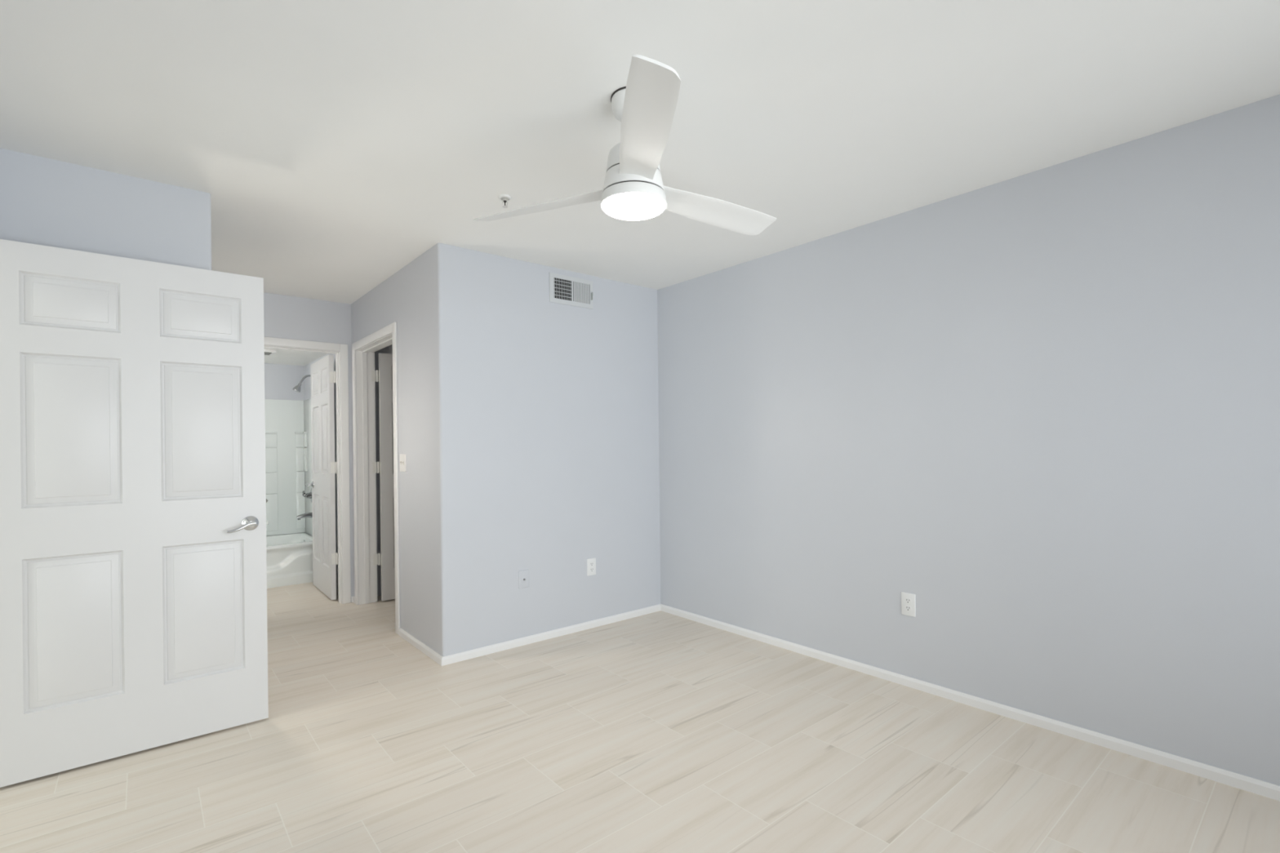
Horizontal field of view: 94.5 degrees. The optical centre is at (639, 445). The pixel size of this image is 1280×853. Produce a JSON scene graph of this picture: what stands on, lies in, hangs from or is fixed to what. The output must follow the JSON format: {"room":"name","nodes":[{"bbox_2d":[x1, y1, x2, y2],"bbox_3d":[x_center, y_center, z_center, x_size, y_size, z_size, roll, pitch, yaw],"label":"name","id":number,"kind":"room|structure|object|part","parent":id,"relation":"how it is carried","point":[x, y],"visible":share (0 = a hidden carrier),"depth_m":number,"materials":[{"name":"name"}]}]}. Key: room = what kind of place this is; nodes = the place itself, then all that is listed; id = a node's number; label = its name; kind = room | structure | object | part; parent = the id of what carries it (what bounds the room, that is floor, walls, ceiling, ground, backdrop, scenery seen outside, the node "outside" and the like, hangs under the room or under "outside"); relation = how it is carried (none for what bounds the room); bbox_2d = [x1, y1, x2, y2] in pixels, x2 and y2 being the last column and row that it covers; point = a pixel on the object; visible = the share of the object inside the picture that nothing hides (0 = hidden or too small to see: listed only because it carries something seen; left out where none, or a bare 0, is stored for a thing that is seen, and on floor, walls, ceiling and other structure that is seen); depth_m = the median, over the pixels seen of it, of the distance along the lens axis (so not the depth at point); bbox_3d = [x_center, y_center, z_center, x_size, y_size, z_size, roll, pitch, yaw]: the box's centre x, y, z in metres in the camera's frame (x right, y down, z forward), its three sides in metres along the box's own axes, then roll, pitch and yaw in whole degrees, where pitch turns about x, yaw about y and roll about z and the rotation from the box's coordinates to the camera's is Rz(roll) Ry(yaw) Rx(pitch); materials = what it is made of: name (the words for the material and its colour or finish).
{"room":"empty bedroom","nodes":[
{"label":"empty bedroom","id":0,"kind":"room"},
{"bbox_2d":[264,363,304,536],"bbox_3d":[-4.168,0.229,5.819,1.761,2.140,0.115,-1,0,-40],"label":"wall","id":1,"kind":"structure","parent":0,"point":[280,380],"depth_m":6.14,"materials":[{"name":"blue paint"}]},
{"bbox_2d":[264,398,312,535],"bbox_3d":[-3.878,0.221,5.474,1.528,1.394,0.784,-1,0,-40],"label":"shower surround","id":2,"kind":"object","parent":1,"relation":"attached to","point":[288,449],"visible":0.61,"depth_m":6.14,"materials":[{"name":"white plastic"}]},
{"bbox_2d":[296,511,311,519],"bbox_3d":[-3.357,0.700,5.924,0.143,0.072,0.072,-1,0,-40],"label":"tub spout","id":3,"kind":"object","parent":2,"relation":"attached to","point":[308,514],"visible":0.86,"depth_m":5.91,"materials":[{"name":"silver metal"}]},
{"bbox_2d":[302,488,311,502],"bbox_3d":[-3.342,0.500,5.939,0.098,0.156,0.156,-1,0,-40],"label":"shower valve","id":4,"kind":"object","parent":2,"relation":"attached to","point":[304,494],"visible":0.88,"depth_m":5.93,"materials":[{"name":"silver metal"}]},
{"bbox_3d":[-3.350,0.482,5.911,0.044,0.071,0.075,-1,0,-32],"label":"valve handle","id":5,"kind":"part","parent":4,"relation":"part of","materials":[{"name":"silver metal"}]},
{"bbox_3d":[-3.325,0.499,5.953,0.052,0.156,0.156,-1,0,-40],"label":"valve plate","id":6,"kind":"part","parent":4,"relation":"part of","materials":[{"name":"silver metal"}]},
{"bbox_3d":[-3.303,0.214,5.957,0.027,1.394,0.784,-1,0,-40],"label":"panel","id":7,"kind":"part","parent":2,"relation":"part of","materials":[{"name":"white plastic"}]},
{"bbox_2d":[264,347,326,365],"bbox_3d":[-3.621,-0.897,5.152,1.761,0.100,1.855,-1,0,-40],"label":"ceiling","id":8,"kind":"structure","parent":0,"point":[284,357],"depth_m":5.68,"materials":[{"name":"white paint"}]},
{"bbox_2d":[264,349,276,355],"bbox_3d":[-3.386,-0.838,5.261,0.230,0.024,0.230,-1,0,-40],"label":"ceiling exhaust fan","id":9,"kind":"object","parent":8,"relation":"attached to","point":[267,352],"visible":0.44,"depth_m":5.24,"materials":[{"name":"white paint"}]},
{"bbox_2d":[263,292,354,598],"bbox_3d":[-2.842,0.064,4.511,1.180,2.440,0.115,-1,0,-40],"label":"wall","id":10,"kind":"structure","parent":0,"point":[285,317],"depth_m":4.69,"materials":[{"name":"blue paint"}]},
{"bbox_2d":[263,336,351,604],"bbox_3d":[-2.749,0.230,4.588,0.881,2.105,0.145,-1,0,-40],"label":"door frame","id":11,"kind":"structure","parent":10,"relation":"attached to","point":[340,350],"depth_m":4.79,"materials":[{"name":"white paint"}]},
{"bbox_2d":[305,354,337,599],"bbox_3d":[-2.760,0.261,5.153,0.159,2.020,0.792,-1,0,-39],"label":"door","id":12,"kind":"structure","parent":10,"relation":"in","point":[325,558],"depth_m":5.05,"materials":[{"name":"white paint"}]},
{"bbox_3d":[-3.001,0.354,5.386,0.048,0.067,0.067,-1,0,-39],"label":"handle","id":13,"kind":"part","parent":12,"relation":"part of","materials":[{"name":"silver metal"}]},
{"bbox_2d":[0,147,660,656],"bbox_3d":[-1.220,0.046,3.434,3.470,2.440,0.115,-1,0,-40],"label":"wall","id":14,"kind":"structure","parent":0,"point":[545,413],"depth_m":3.71,"materials":[{"name":"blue paint"}]},
{"bbox_2d":[518,569,528,588],"bbox_3d":[-0.734,0.845,3.751,0.072,0.112,0.014,-1,0,-40],"label":"cable wall plate","id":15,"kind":"object","parent":14,"relation":"attached to","point":[523,575],"visible":1,"depth_m":3.75,"materials":[{"name":"blue paint"}]},
{"bbox_2d":[398,604,660,666],"bbox_3d":[-0.731,1.237,4.226,1.694,0.047,0.743,-1,0,-40],"label":"baseboard","id":16,"kind":"structure","parent":14,"relation":"attached to","point":[442,660],"depth_m":3.78,"materials":[{"name":"white paint"}]},
{"bbox_2d":[549,271,593,309],"bbox_3d":[-0.457,-1.047,3.996,0.348,0.194,0.022,-1,0,-40],"label":"air vent","id":17,"kind":"object","parent":14,"relation":"in","point":[563,289],"visible":1,"depth_m":4.00,"materials":[{"name":"white metal"}]},
{"bbox_2d":[586,557,595,576],"bbox_3d":[-0.334,0.837,4.091,0.073,0.116,0.007,-1,0,-40],"label":"electrical outlet","id":18,"kind":"object","parent":14,"relation":"attached to","point":[591,562],"visible":1,"depth_m":4.09,"materials":[{"name":"white plastic"}]},
{"bbox_2d":[304,248,435,651],"bbox_3d":[-2.336,0.058,4.928,0.130,2.440,3.608,-1,0,-40],"label":"wall","id":19,"kind":"structure","parent":0,"point":[404,298],"depth_m":3.77,"materials":[{"name":"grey paint"}]},
{"bbox_2d":[292,374,311,392],"bbox_3d":[-3.377,-0.633,5.920,0.177,0.204,0.072,-1,0,-40],"label":"shower","id":20,"kind":"object","parent":19,"relation":"attached to","point":[297,388],"visible":0.86,"depth_m":5.89,"materials":[{"name":"silver metal"}]},
{"bbox_3d":[-3.357,-0.664,5.937,0.122,0.107,0.021,-1,0,-40],"label":"shower arm","id":21,"kind":"part","parent":20,"relation":"part of","materials":[{"name":"silver metal"}]},
{"bbox_2d":[351,595,355,603],"bbox_3d":[-2.330,1.255,4.816,0.024,0.047,0.059,-1,0,-40],"label":"baseboard","id":22,"kind":"structure","parent":19,"relation":"attached to","point":[353,598],"depth_m":4.82,"materials":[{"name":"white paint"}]},
{"bbox_2d":[351,321,399,634],"bbox_3d":[-1.916,0.221,4.430,0.160,2.105,1.068,-1,0,-40],"label":"door frame","id":23,"kind":"structure","parent":19,"relation":"attached to","point":[362,358],"depth_m":4.77,"materials":[{"name":"white paint"}]},
{"bbox_3d":[-1.861,0.221,4.477,0.015,2.105,1.068,-1,0,-40],"label":"casing","id":24,"kind":"part","parent":23,"relation":"part of","materials":[{"name":"white paint"}]},
{"bbox_2d":[371,352,395,600],"bbox_3d":[-1.776,0.250,5.087,0.965,2.020,0.100,-1,0,-39],"label":"door","id":25,"kind":"structure","parent":19,"relation":"in","point":[386,559],"depth_m":4.84,"materials":[{"name":"white paint"}]},
{"bbox_2d":[399,453,406,471],"bbox_3d":[-1.571,0.113,3.904,0.016,0.116,0.116,-1,0,-40],"label":"light switch","id":26,"kind":"object","parent":19,"relation":"attached to","point":[402,462],"visible":1,"depth_m":3.89,"materials":[{"name":"white plastic"}]},
{"bbox_2d":[374,344,392,595],"bbox_3d":[-1.732,0.051,5.525,1.564,2.440,0.110,-1,0,-40],"label":"wall","id":27,"kind":"structure","parent":0,"point":[388,349],"depth_m":5.04,"materials":[{"name":"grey paint"}]},
{"bbox_2d":[0,0,1279,304],"bbox_3d":[-1.526,-1.221,1.586,6.525,0.100,6.305,-1,0,-40],"label":"ceiling","id":28,"kind":"structure","parent":0,"point":[333,144],"depth_m":2.05,"materials":[{"name":"white paint"}]},
{"bbox_2d":[497,194,511,208],"bbox_3d":[-0.640,-1.156,2.804,0.062,0.050,0.062,-1,0,-40],"label":"sprinkler","id":29,"kind":"object","parent":28,"relation":"attached to","point":[505,197],"visible":1,"depth_m":2.80,"materials":[{"name":"white metal"}]},
{"bbox_3d":[-0.640,-1.154,2.804,0.022,0.046,0.022,-1,0,4],"label":"sprinkler frame","id":30,"kind":"part","parent":29,"relation":"part of","materials":[{"name":"silver metal"}]},
{"bbox_2d":[473,53,776,235],"bbox_3d":[0.051,-0.992,2.121,1.077,0.392,1.179,-1,0,-40],"label":"ceiling fan","id":31,"kind":"object","parent":28,"relation":"hanging from","point":[633,189],"visible":1,"depth_m":1.93,"materials":[{"name":"white plastic"}]},
{"bbox_3d":[-0.361,-0.878,2.178,0.575,0.042,0.132,-1,0,25],"label":"blade","id":32,"kind":"part","parent":31,"relation":"part of","materials":[{"name":"white plastic"}]},
{"bbox_3d":[0.013,-0.882,1.653,0.132,0.042,0.575,-1,0,-5],"label":"blade","id":33,"kind":"part","parent":31,"relation":"part of","materials":[{"name":"white plastic"}]},
{"bbox_3d":[0.281,-0.885,2.240,0.575,0.042,0.132,-1,0,-35],"label":"blade","id":34,"kind":"part","parent":31,"relation":"part of","materials":[{"name":"white plastic"}]},
{"bbox_2d":[0,582,1279,852],"bbox_3d":[-2.095,1.326,2.296,6.525,0.100,8.160,-1,0,-40],"label":"floor","id":35,"kind":"structure","parent":0,"point":[660,731],"depth_m":2.29,"materials":[{"name":"beige wood"}]},
{"bbox_2d":[266,532,312,588],"bbox_3d":[-3.861,1.107,5.465,1.527,0.376,0.804,-1,0,-40],"label":"bathtub","id":36,"kind":"object","parent":35,"relation":"on","point":[289,556],"visible":0.3,"depth_m":5.50,"materials":[{"name":"white ceramic"}]},
{"bbox_2d":[266,532,312,546],"bbox_3d":[-3.868,1.077,5.473,1.523,0.316,0.781,-1,0,-40],"label":"basin","id":37,"kind":"object","parent":36,"relation":"in","point":[296,540],"depth_m":6.02,"materials":[{"name":"white ceramic"}]},
{"bbox_2d":[657,93,1279,786],"bbox_3d":[0.922,0.022,3.671,0.115,2.440,6.365,-1,0,-40],"label":"wall","id":38,"kind":"structure","parent":0,"point":[1040,409],"depth_m":2.63,"materials":[{"name":"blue paint"}]},
{"bbox_2d":[901,591,915,617],"bbox_3d":[1.380,0.816,3.042,0.007,0.116,0.073,-1,0,-40],"label":"electrical outlet","id":39,"kind":"object","parent":38,"relation":"attached to","point":[908,600],"visible":1,"depth_m":3.04,"materials":[{"name":"white plastic"}]},
{"bbox_2d":[904,597,911,604],"bbox_3d":[1.378,0.796,3.040,0.002,0.028,0.034,-1,0,-40],"label":"receptacle","id":40,"kind":"object","parent":39,"relation":"attached to","point":[907,600],"depth_m":3.04,"materials":[{"name":"grey plastic"}]},
{"bbox_2d":[904,605,911,611],"bbox_3d":[1.378,0.835,3.040,0.002,0.028,0.034,-1,0,-40],"label":"receptacle","id":41,"kind":"object","parent":39,"relation":"attached to","point":[907,608],"depth_m":3.04,"materials":[{"name":"grey plastic"}]},
{"bbox_2d":[659,604,1279,800],"bbox_3d":[1.506,1.212,2.891,0.014,0.047,4.207,-1,0,-40],"label":"baseboard","id":42,"kind":"structure","parent":38,"relation":"attached to","point":[1253,785],"depth_m":2.63,"materials":[{"name":"white paint"}]},
{"bbox_3d":[-1.202,0.046,0.627,0.115,2.440,4.437,-1,0,-40],"label":"wall","id":43,"kind":"structure","parent":0,"visible":0},
{"bbox_2d":[0,239,268,787],"bbox_3d":[-2.080,0.245,2.470,0.900,2.037,0.159,-1,0,-40],"label":"door","id":44,"kind":"structure","parent":43,"relation":"in","point":[133,500],"depth_m":2.42,"materials":[{"name":"white paint"}]},
{"bbox_3d":[-1.778,0.362,2.636,0.110,0.046,0.027,-1,0,-40],"label":"lever","id":45,"kind":"part","parent":44,"relation":"part of","materials":[{"name":"silver metal"}]},
{"bbox_3d":[-1.764,0.353,2.682,0.067,0.067,0.048,-1,0,-40],"label":"handle","id":46,"kind":"part","parent":44,"relation":"part of","materials":[{"name":"silver metal"}]}
]}

